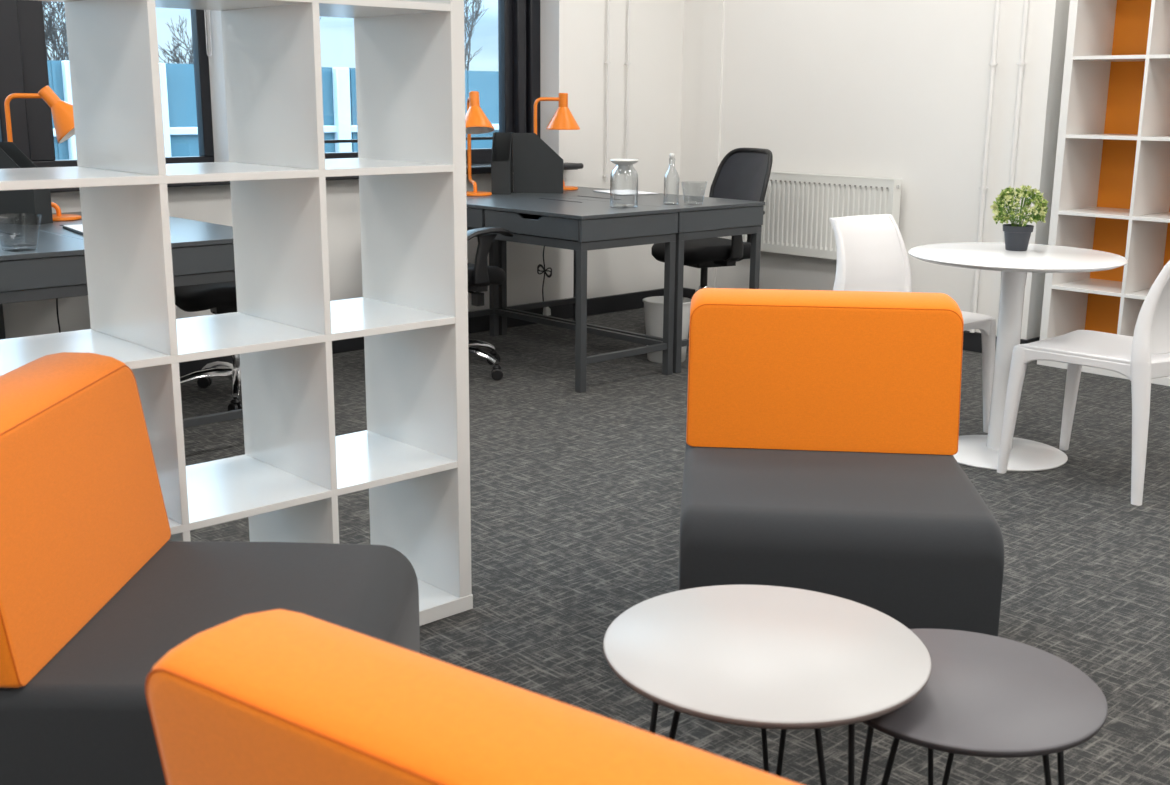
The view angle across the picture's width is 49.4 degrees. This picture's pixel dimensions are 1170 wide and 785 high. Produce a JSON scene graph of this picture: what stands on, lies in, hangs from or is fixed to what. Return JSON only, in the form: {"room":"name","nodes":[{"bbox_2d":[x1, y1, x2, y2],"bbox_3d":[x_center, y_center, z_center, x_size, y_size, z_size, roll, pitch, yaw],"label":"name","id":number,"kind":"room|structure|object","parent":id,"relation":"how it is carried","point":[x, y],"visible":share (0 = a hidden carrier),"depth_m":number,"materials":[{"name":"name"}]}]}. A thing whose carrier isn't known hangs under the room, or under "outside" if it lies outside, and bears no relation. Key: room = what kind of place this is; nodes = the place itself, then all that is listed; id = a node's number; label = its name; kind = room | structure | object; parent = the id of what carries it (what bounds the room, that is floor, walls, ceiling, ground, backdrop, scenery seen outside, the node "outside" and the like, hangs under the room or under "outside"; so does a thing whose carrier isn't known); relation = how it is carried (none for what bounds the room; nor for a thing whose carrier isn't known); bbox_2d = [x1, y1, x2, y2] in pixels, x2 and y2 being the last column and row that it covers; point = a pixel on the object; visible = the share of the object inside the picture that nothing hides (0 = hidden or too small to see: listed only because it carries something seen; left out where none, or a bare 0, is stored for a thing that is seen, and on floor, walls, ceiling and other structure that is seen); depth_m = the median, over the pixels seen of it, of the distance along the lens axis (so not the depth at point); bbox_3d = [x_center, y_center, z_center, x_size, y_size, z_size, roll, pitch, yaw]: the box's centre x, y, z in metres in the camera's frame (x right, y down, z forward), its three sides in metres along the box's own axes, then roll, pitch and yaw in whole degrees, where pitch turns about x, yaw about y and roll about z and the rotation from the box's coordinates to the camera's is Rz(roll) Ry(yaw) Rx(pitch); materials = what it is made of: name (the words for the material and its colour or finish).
{"room":"open-plan office","nodes":[
{"label":"open-plan office","id":0,"kind":"room"},
{"bbox_2d":[2,0,683,338],"bbox_3d":[-2.157,-1.395,5.349,8.530,2.750,0.320,-11,18,-42],"label":"wall","id":1,"kind":"structure","parent":0,"point":[656,26],"depth_m":7.19,"materials":[{"name":"paint"}]},
{"bbox_2d":[0,0,213,167],"bbox_3d":[-3.062,-1.456,4.508,3.705,1.465,0.123,-11,18,-42],"label":"window","id":2,"kind":"structure","parent":1,"relation":"in","point":[23,56],"depth_m":5.29,"materials":[{"name":"metal"}]},
{"bbox_2d":[50,163,576,192],"bbox_3d":[-2.568,-0.788,4.961,6.630,0.037,0.320,-11,18,-42],"label":"trim","id":3,"kind":"structure","parent":1,"relation":"attached to","point":[476,168],"depth_m":5.98,"materials":[{"name":"black metal"}]},
{"bbox_2d":[206,0,559,161],"bbox_3d":[-2.288,-1.589,5.108,5.677,1.465,0.219,-11,18,-42],"label":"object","id":4,"kind":"structure","parent":1,"relation":"attached to","point":[549,9],"depth_m":6.94,"materials":[{"name":"paint"}]},
{"bbox_2d":[179,288,663,376],"bbox_3d":[-2.194,-0.047,5.400,7.542,0.100,0.018,-11,18,-42],"label":"baseboard","id":5,"kind":"structure","parent":1,"relation":"attached to","point":[634,300],"depth_m":7.14,"materials":[{"name":"grey paint"}]},
{"bbox_2d":[324,0,539,162],"bbox_3d":[-0.895,-1.899,6.490,1.705,1.465,0.105,-11,18,-42],"label":"window","id":6,"kind":"structure","parent":1,"relation":"in","point":[518,20],"depth_m":6.98,"materials":[{"name":"black metal"}]},
{"bbox_2d":[563,163,583,169],"bbox_3d":[-0.081,-1.244,6.999,0.178,0.031,0.032,-11,18,-42],"label":"window sill","id":7,"kind":"structure","parent":1,"relation":"attached to","point":[570,165],"depth_m":7.00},
{"bbox_2d":[603,0,610,181],"bbox_3d":[0.127,-2.178,7.097,0.037,1.980,0.040,-11,18,-42],"label":"pipe","id":8,"kind":"object","parent":1,"relation":"attached to","point":[607,62],"visible":1,"depth_m":7.19,"materials":[{"name":"metal"}]},
{"bbox_2d":[624,0,630,180],"bbox_3d":[0.244,-2.202,7.203,0.037,1.980,0.040,-11,18,-42],"label":"pipe","id":9,"kind":"object","parent":1,"relation":"attached to","point":[627,63],"visible":1,"depth_m":7.29,"materials":[{"name":"metal"}]},
{"bbox_2d":[524,216,541,219],"bbox_3d":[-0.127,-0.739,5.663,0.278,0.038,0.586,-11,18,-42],"label":"handle","id":10,"kind":"object","parent":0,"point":[525,217],"depth_m":5.86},
{"bbox_2d":[180,308,1169,784],"bbox_3d":[0.514,0.675,2.875,8.530,0.120,8.250,-11,18,-42],"label":"floor","id":11,"kind":"structure","parent":0,"point":[575,497],"depth_m":3.70,"materials":[{"name":"carpet"}]},
{"bbox_2d":[0,224,87,303],"bbox_3d":[-2.178,-0.167,4.458,0.600,0.761,1.320,-11,18,-42],"label":"desk","id":12,"kind":"object","parent":11,"relation":"on","point":[55,268],"visible":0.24,"depth_m":3.99,"materials":[{"name":"grey paint"}]},
{"bbox_2d":[1,213,40,251],"bbox_3d":[-1.777,-0.501,3.989,0.115,0.110,0.115,9,15,31],"label":"glass tumbler","id":13,"kind":"object","parent":12,"relation":"on","point":[16,245],"visible":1,"depth_m":4.00,"materials":[{"name":"clear glass"}]},
{"bbox_2d":[0,212,242,427],"bbox_3d":[-1.737,-0.257,4.858,0.600,0.761,1.320,-11,18,-42],"label":"desk","id":14,"kind":"object","parent":11,"relation":"on","point":[202,252],"visible":0.21,"depth_m":4.38,"materials":[{"name":"grey paint"}]},
{"bbox_2d":[0,142,52,224],"bbox_3d":[-2.161,-0.790,4.801,0.255,0.300,0.095,4,14,15],"label":"magazine file","id":15,"kind":"object","parent":14,"relation":"on","point":[36,202],"visible":0.7,"depth_m":4.77,"materials":[{"name":"black plastic"}]},
{"bbox_2d":[4,86,81,220],"bbox_3d":[-2.053,-0.925,4.921,0.332,0.509,0.180,-1,13,-8],"label":"desk lamp","id":16,"kind":"object","parent":14,"relation":"on","point":[62,112],"visible":0.69,"depth_m":4.86,"materials":[{"name":"orange metal"}]},
{"bbox_2d":[56,298,60,332],"bbox_3d":[-2.130,-0.262,5.209,0.039,0.614,0.150,1,13,0],"label":"power cable","id":17,"kind":"object","parent":14,"relation":"hanging from","point":[57,298],"visible":0.08,"depth_m":5.13,"materials":[{"name":"black plastic"}]},
{"bbox_2d":[63,226,82,234],"bbox_3d":[-1.735,-0.587,4.585,0.210,0.008,0.300,-9,16,-34],"label":"notebook","id":18,"kind":"object","parent":14,"relation":"on","point":[64,227],"visible":0.24,"depth_m":4.53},
{"bbox_2d":[64,224,82,231],"bbox_3d":[-1.741,-0.594,4.589,0.200,0.003,0.287,-9,16,-34],"label":"paper stack","id":19,"kind":"object","parent":18,"relation":"on","point":[78,227],"visible":0.21,"depth_m":4.57,"materials":[{"name":"white paper"}]},
{"bbox_2d":[174,281,242,410],"bbox_3d":[-1.429,-0.455,5.230,0.646,0.984,0.640,-7,15,-28],"label":"office chair","id":20,"kind":"object","parent":11,"relation":"on","point":[220,298],"visible":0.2,"depth_m":5.08,"materials":[{"name":"black plastic"}]},
{"bbox_2d":[0,352,419,784],"bbox_3d":[-0.664,0.378,2.112,0.683,0.786,0.650,1,13,1],"label":"lounge chair","id":21,"kind":"object","parent":11,"relation":"on","point":[95,592],"visible":0.69,"depth_m":2.03,"materials":[{"name":"orange fabric"}]},
{"bbox_2d":[0,352,170,687],"bbox_3d":[-0.895,0.170,2.068,0.214,0.364,0.644,1,13,1],"label":"cushion","id":22,"kind":"object","parent":21,"relation":"on","point":[83,515],"depth_m":2.03,"materials":[{"name":"orange fabric"}]},
{"bbox_2d":[0,0,472,625],"bbox_3d":[-1.070,-0.244,2.499,1.819,1.815,0.392,-11,18,-42],"label":"bookcase","id":23,"kind":"object","parent":11,"relation":"on","point":[412,457],"visible":0.69,"depth_m":2.85,"materials":[{"name":"white laminate"}]},
{"bbox_2d":[145,609,800,784],"bbox_3d":[0.070,0.580,1.270,0.650,0.786,0.683,10,16,34],"label":"lounge chair","id":24,"kind":"object","parent":11,"relation":"on","point":[279,696],"visible":1,"depth_m":1.00,"materials":[{"name":"orange fabric"}]},
{"bbox_2d":[467,227,512,379],"bbox_3d":[-0.652,-0.570,5.752,0.646,0.984,0.640,-11,18,-42],"label":"office chair","id":25,"kind":"object","parent":11,"relation":"on","point":[480,275],"visible":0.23,"depth_m":5.59,"materials":[{"name":"black plastic"}]},
{"bbox_2d":[466,191,679,392],"bbox_3d":[-0.248,-0.522,6.053,0.600,0.761,1.320,-11,18,-42],"label":"desk","id":26,"kind":"object","parent":11,"relation":"on","point":[580,225],"visible":0.67,"depth_m":5.63,"materials":[{"name":"grey paint"}]},
{"bbox_2d":[465,91,493,195],"bbox_3d":[-0.550,-1.238,6.325,0.180,0.506,0.272,-3,14,-16],"label":"desk lamp","id":27,"kind":"object","parent":26,"relation":"on","point":[477,122],"visible":0.91,"depth_m":6.25,"materials":[{"name":"orange metal"}]},
{"bbox_2d":[491,132,512,194],"bbox_3d":[-0.423,-1.175,6.513,0.095,0.300,0.255,0,13,0],"label":"magazine file","id":28,"kind":"object","parent":26,"relation":"on","point":[502,143],"visible":0.97,"depth_m":6.43,"materials":[{"name":"black plastic"}]},
{"bbox_2d":[610,159,638,207],"bbox_3d":[0.175,-0.937,5.705,0.128,0.213,0.128,-11,18,-42],"label":"carafe","id":29,"kind":"object","parent":26,"relation":"on","point":[624,165],"visible":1,"depth_m":5.67,"materials":[{"name":"clear glass"}]},
{"bbox_2d":[498,187,764,372],"bbox_3d":[0.193,-0.612,6.453,0.600,0.761,1.320,-11,18,-42],"label":"desk","id":30,"kind":"object","parent":11,"relation":"on","point":[715,217],"visible":0.58,"depth_m":6.05,"materials":[{"name":"grey paint"}]},
{"bbox_2d":[513,133,562,192],"bbox_3d":[-0.239,-1.179,6.539,0.255,0.300,0.095,0,13,0],"label":"magazine file","id":31,"kind":"object","parent":30,"relation":"on","point":[537,168],"visible":1,"depth_m":6.50,"materials":[{"name":"black plastic"}]},
{"bbox_2d":[537,246,551,315],"bbox_3d":[-0.225,-0.689,6.952,0.105,0.542,0.041,-11,18,-42],"label":"power cable","id":32,"kind":"object","parent":30,"relation":"hanging from","point":[546,310],"visible":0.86,"depth_m":6.97,"materials":[{"name":"black plastic"}]},
{"bbox_2d":[534,93,579,189],"bbox_3d":[-0.139,-1.334,6.764,0.227,0.502,0.180,4,14,17],"label":"desk lamp","id":33,"kind":"object","parent":30,"relation":"on","point":[563,119],"visible":0.72,"depth_m":6.68,"materials":[{"name":"orange metal"}]},
{"bbox_2d":[594,189,657,194],"bbox_3d":[0.209,-1.039,6.602,0.225,0.004,0.307,-6,15,-27],"label":"paper stack","id":34,"kind":"object","parent":30,"relation":"on","point":[628,191],"visible":1,"depth_m":6.57,"materials":[{"name":"white paper"}]},
{"bbox_2d":[663,153,678,204],"bbox_3d":[0.402,-0.991,5.902,0.072,0.232,0.072,6,14,23],"label":"glass bottle","id":35,"kind":"object","parent":30,"relation":"on","point":[672,155],"visible":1,"depth_m":5.90,"materials":[{"name":"clear glass"}]},
{"bbox_2d":[681,181,706,204],"bbox_3d":[0.505,-0.924,5.897,0.100,0.105,0.100,7,15,26],"label":"glass tumbler","id":36,"kind":"object","parent":30,"relation":"on","point":[683,181],"visible":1,"depth_m":5.91,"materials":[{"name":"clear glass"}]},
{"bbox_2d":[643,296,690,362],"bbox_3d":[0.398,-0.303,6.162,0.244,0.295,0.244,-11,18,-42],"label":"waste bin","id":37,"kind":"object","parent":11,"relation":"on","point":[653,306],"visible":0.56,"depth_m":6.09,"materials":[{"name":"plastic"}]},
{"bbox_2d":[651,148,772,289],"bbox_3d":[0.642,-0.790,6.740,0.646,0.984,0.640,-7,15,-28],"label":"office chair","id":38,"kind":"object","parent":11,"relation":"on","point":[743,173],"visible":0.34,"depth_m":6.73,"materials":[{"name":"black plastic"}]},
{"bbox_2d":[603,585,931,784],"bbox_3d":[0.277,0.594,2.020,0.501,0.419,0.501,-11,18,-42],"label":"coffee table","id":39,"kind":"object","parent":11,"relation":"on","point":[764,657],"visible":1,"depth_m":1.93,"materials":[{"name":"white laminate"}]},
{"bbox_2d":[678,288,1003,636],"bbox_3d":[0.549,0.204,2.903,0.650,0.786,0.740,2,13,5],"label":"lounge chair","id":40,"kind":"object","parent":11,"relation":"on","point":[822,432],"visible":0.76,"depth_m":2.99,"materials":[{"name":"grey fabric"}]},
{"bbox_2d":[686,288,963,454],"bbox_3d":[0.576,-0.061,3.109,0.644,0.364,0.214,2,13,5],"label":"cushion","id":41,"kind":"object","parent":40,"relation":"on","point":[770,370],"depth_m":3.03,"materials":[{"name":"orange fabric"}]},
{"bbox_2d":[829,214,995,432],"bbox_3d":[1.221,-0.255,4.873,0.473,0.798,0.540,-9,16,-36],"label":"chair","id":42,"kind":"object","parent":11,"relation":"on","point":[872,255],"visible":0.44,"depth_m":4.94,"materials":[{"name":"white plastic"}]},
{"bbox_2d":[860,629,1107,784],"bbox_3d":[0.587,0.627,2.022,0.421,0.359,0.421,-11,18,-42],"label":"coffee table","id":43,"kind":"object","parent":11,"relation":"on","point":[984,695],"visible":0.73,"depth_m":1.92,"materials":[{"name":"grey laminate"}]},
{"bbox_2d":[908,242,1127,471],"bbox_3d":[1.498,-0.132,4.516,0.726,0.723,0.726,-11,18,-42],"label":"pedestal table","id":44,"kind":"object","parent":11,"relation":"on","point":[977,451],"visible":0.86,"depth_m":4.46,"materials":[{"name":"white paint"}]},
{"bbox_2d":[990,184,1048,250],"bbox_3d":[1.539,-0.621,4.514,0.201,0.233,0.207,-11,18,-42],"label":"potted plant","id":45,"kind":"object","parent":44,"relation":"on","point":[1017,236],"visible":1,"depth_m":4.49,"materials":[{"name":"green plant"}]},
{"bbox_2d":[997,260,1169,505],"bbox_3d":[1.769,-0.104,4.243,0.473,0.798,0.540,-11,18,-42],"label":"chair","id":46,"kind":"object","parent":11,"relation":"on","point":[1143,357],"visible":1,"depth_m":4.06,"materials":[{"name":"white plastic"}]},
{"bbox_2d":[1037,0,1169,385],"bbox_3d":[2.955,-0.894,5.436,0.392,1.815,1.819,-11,18,-42],"label":"bookcase","id":47,"kind":"object","parent":11,"relation":"on","point":[1111,186],"visible":0.73,"depth_m":5.97,"materials":[{"name":"white laminate"}]},
{"bbox_2d":[679,0,1069,339],"bbox_3d":[3.418,-1.303,5.146,0.670,2.750,7.600,-11,18,-42],"label":"wall","id":48,"kind":"structure","parent":0,"point":[896,89],"depth_m":6.59,"materials":[{"name":"paint"}]},
{"bbox_2d":[695,0,724,292],"bbox_3d":[0.743,-1.859,7.447,0.018,2.750,0.150,-11,18,-42],"label":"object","id":49,"kind":"structure","parent":48,"relation":"attached to","point":[713,10],"depth_m":7.47,"materials":[{"name":"paint"}]},
{"bbox_2d":[742,171,901,259],"bbox_3d":[1.284,-0.779,7.030,0.102,0.842,1.139,-11,18,-42],"label":"radiator","id":50,"kind":"object","parent":48,"relation":"attached to","point":[798,207],"visible":0.6,"depth_m":6.95,"materials":[{"name":"metal"}]},
{"bbox_2d":[771,171,893,180],"bbox_3d":[1.251,-1.188,6.950,0.067,0.008,1.060,-11,18,-42],"label":"grille","id":51,"kind":"object","parent":50,"relation":"attached to","point":[774,174],"depth_m":6.90,"materials":[{"name":"metal"}]},
{"bbox_2d":[683,287,1039,352],"bbox_3d":[1.504,-0.437,7.205,0.388,0.100,2.358,-11,18,-42],"label":"baseboard","id":52,"kind":"structure","parent":48,"relation":"attached to","point":[971,341],"depth_m":6.45,"materials":[{"name":"grey paint"}]},
{"bbox_2d":[970,0,1000,332],"bbox_3d":[1.967,-1.596,6.135,0.043,2.650,0.043,2,13,8],"label":"pipe","id":53,"kind":"object","parent":48,"relation":"attached to","point":[992,63],"visible":1,"depth_m":6.21,"materials":[{"name":"metal"}]},
{"bbox_2d":[996,0,1028,335],"bbox_3d":[2.067,-1.571,6.030,0.043,2.650,0.043,2,13,8],"label":"pipe","id":54,"kind":"object","parent":48,"relation":"attached to","point":[1021,63],"visible":0.5,"depth_m":6.06,"materials":[{"name":"metal"}]},
{"label":"outside","id":55,"kind":"structure","parent":0,"visible":0},
{"bbox_3d":[-18.211,-5.375,29.085,70.000,0.200,56.660,-11,18,-42],"label":"ground","id":56,"kind":"structure","parent":55,"visible":0},
{"bbox_2d":[42,1,68,60],"bbox_3d":[-6.750,-3.786,15.488,1.730,3.054,1.901,-1,13,-8],"label":"bare tree","id":57,"kind":"object","parent":56,"relation":"on","point":[51,29],"visible":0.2,"depth_m":15.65,"materials":[{"name":"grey plant"}]},
{"bbox_2d":[158,16,193,63],"bbox_3d":[-4.485,-3.726,16.159,1.434,2.664,1.987,11,17,38],"label":"bare tree","id":58,"kind":"object","parent":56,"relation":"on","point":[174,52],"visible":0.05,"depth_m":15.59,"materials":[{"name":"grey plant"}]},
{"bbox_2d":[47,60,498,159],"bbox_3d":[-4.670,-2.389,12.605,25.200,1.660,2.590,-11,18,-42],"label":"outbuilding","id":59,"kind":"structure","parent":56,"relation":"on","point":[177,81],"depth_m":11.90,"materials":[{"name":"white"}]},
{"bbox_2d":[464,0,488,70],"bbox_3d":[-2.409,-5.296,19.732,2.190,4.144,2.631,-10,17,-38],"label":"bare tree","id":60,"kind":"object","parent":56,"relation":"on","point":[472,19],"visible":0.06,"depth_m":19.52,"materials":[{"name":"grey plant"}]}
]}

